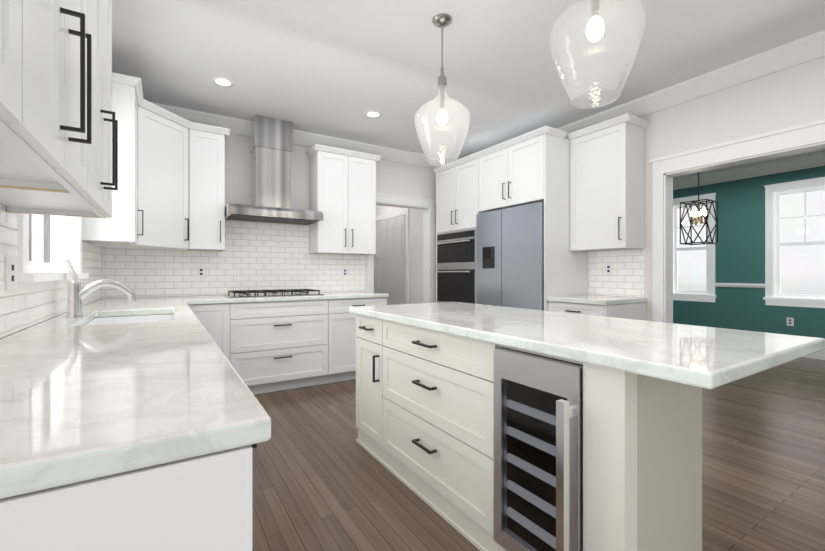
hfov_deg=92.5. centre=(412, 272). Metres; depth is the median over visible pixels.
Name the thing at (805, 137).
door frame
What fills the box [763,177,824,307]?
dining window
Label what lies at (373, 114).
recessed light
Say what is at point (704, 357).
countertop
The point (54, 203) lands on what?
upper cabinet
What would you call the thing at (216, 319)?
base cabinet
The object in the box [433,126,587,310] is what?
tall cabinet
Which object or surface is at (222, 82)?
recessed light
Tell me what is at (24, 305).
backsplash
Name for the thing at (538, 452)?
wine cooler
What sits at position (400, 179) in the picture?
wall
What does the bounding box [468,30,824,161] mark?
crown molding
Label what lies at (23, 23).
upper cabinet
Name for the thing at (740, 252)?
wall
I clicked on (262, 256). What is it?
backsplash
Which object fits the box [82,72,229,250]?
upper cabinet
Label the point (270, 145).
range hood
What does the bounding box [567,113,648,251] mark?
upper cabinet
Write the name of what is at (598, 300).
countertop
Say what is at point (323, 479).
floor
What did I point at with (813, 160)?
crown molding
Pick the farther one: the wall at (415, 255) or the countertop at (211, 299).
the wall at (415, 255)
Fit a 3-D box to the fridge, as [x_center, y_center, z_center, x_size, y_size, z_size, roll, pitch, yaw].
[1.264,0.233,4.338,0.686,1.826,0.910,0,0,-32]
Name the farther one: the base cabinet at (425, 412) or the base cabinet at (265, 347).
the base cabinet at (265, 347)
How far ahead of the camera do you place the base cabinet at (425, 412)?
1.86 m
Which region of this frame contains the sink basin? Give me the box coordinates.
[83,314,173,325]
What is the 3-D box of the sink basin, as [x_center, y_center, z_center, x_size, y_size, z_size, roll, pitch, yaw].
[-1.522,0.377,2.138,0.419,0.216,0.824,0,0,-32]
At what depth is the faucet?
2.05 m
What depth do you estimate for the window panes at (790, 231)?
6.23 m
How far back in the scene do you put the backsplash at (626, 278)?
3.85 m
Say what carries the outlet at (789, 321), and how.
attached to the wall at (740, 252)
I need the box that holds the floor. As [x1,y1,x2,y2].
[252,357,824,550]
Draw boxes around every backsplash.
[0,209,100,337]
[102,220,365,297]
[588,249,643,296]
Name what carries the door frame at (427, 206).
attached to the wall at (400, 179)
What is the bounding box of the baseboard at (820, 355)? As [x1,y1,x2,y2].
[804,349,824,359]
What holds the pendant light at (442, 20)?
hanging from the ceiling
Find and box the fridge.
[476,202,543,310]
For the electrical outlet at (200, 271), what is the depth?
3.96 m
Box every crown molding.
[140,102,463,168]
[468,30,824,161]
[673,151,824,189]
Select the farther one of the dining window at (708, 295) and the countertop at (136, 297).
the dining window at (708, 295)
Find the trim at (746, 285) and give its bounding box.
[715,283,764,287]
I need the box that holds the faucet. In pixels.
[64,259,135,317]
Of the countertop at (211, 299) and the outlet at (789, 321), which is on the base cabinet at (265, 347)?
the countertop at (211, 299)
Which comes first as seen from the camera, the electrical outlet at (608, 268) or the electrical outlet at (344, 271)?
the electrical outlet at (608, 268)
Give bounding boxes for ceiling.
[112,0,824,178]
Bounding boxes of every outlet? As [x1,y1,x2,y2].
[5,255,17,290]
[197,266,204,277]
[342,267,347,276]
[605,263,611,274]
[786,317,793,325]
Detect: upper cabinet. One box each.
[0,0,47,139]
[0,0,99,195]
[0,0,115,215]
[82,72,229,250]
[306,144,380,254]
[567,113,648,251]
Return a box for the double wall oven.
[436,229,475,303]
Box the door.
[374,208,408,304]
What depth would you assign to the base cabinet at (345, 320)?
4.14 m
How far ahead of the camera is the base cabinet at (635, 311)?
3.49 m
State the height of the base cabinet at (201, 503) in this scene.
0.878 m
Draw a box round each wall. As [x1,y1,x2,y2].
[0,204,98,338]
[100,125,444,302]
[376,205,422,303]
[571,56,824,320]
[673,166,824,338]
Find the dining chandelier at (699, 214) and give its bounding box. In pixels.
[680,172,717,244]
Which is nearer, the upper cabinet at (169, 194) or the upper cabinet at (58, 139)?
the upper cabinet at (58, 139)
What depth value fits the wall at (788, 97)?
3.10 m
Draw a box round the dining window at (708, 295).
[673,193,715,301]
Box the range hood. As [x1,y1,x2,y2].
[225,115,322,224]
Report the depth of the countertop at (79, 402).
0.72 m
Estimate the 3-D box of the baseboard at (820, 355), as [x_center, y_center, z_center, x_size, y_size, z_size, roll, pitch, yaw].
[5.691,1.080,4.839,0.014,0.140,5.350,0,0,-32]
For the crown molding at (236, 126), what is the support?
attached to the wall at (400, 179)
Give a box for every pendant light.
[414,13,470,165]
[548,0,646,108]
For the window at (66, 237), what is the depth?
2.13 m
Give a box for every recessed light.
[211,77,233,86]
[365,111,381,117]
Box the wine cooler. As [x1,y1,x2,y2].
[494,347,582,550]
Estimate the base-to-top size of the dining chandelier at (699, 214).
1.236 m
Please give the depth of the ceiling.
2.90 m
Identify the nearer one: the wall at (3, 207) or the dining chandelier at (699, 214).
the wall at (3, 207)
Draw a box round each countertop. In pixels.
[0,296,270,498]
[116,297,171,298]
[184,291,388,303]
[349,302,824,388]
[547,295,646,304]
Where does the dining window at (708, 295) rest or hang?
in the wall at (740, 252)
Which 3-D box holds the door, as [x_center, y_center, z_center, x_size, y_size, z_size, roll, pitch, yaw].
[-0.397,0.089,6.409,0.040,2.118,1.240,0,0,-32]
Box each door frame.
[367,193,435,302]
[650,119,824,322]
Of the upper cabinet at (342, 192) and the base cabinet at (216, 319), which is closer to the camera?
the base cabinet at (216, 319)
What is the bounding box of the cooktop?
[224,289,323,297]
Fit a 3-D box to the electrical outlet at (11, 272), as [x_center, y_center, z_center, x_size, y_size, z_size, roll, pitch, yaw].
[-1.478,0.000,1.457,0.007,0.125,0.120,0,0,-32]
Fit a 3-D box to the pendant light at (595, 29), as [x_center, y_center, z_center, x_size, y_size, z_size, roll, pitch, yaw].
[0.730,-1.141,1.579,0.355,0.897,0.355,0,0,-32]
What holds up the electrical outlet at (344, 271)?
attached to the backsplash at (262, 256)
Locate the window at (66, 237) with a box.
[17,213,88,281]
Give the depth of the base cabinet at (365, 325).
2.56 m
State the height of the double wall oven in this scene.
0.900 m
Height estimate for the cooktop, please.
0.050 m
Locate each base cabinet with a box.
[0,443,256,550]
[188,303,231,363]
[232,299,335,394]
[336,297,386,381]
[356,314,375,458]
[376,318,579,550]
[549,301,645,320]
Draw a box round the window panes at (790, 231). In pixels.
[678,191,824,294]
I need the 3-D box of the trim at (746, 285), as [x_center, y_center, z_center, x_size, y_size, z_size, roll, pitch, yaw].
[4.960,0.188,5.998,0.022,0.065,0.610,0,0,-32]

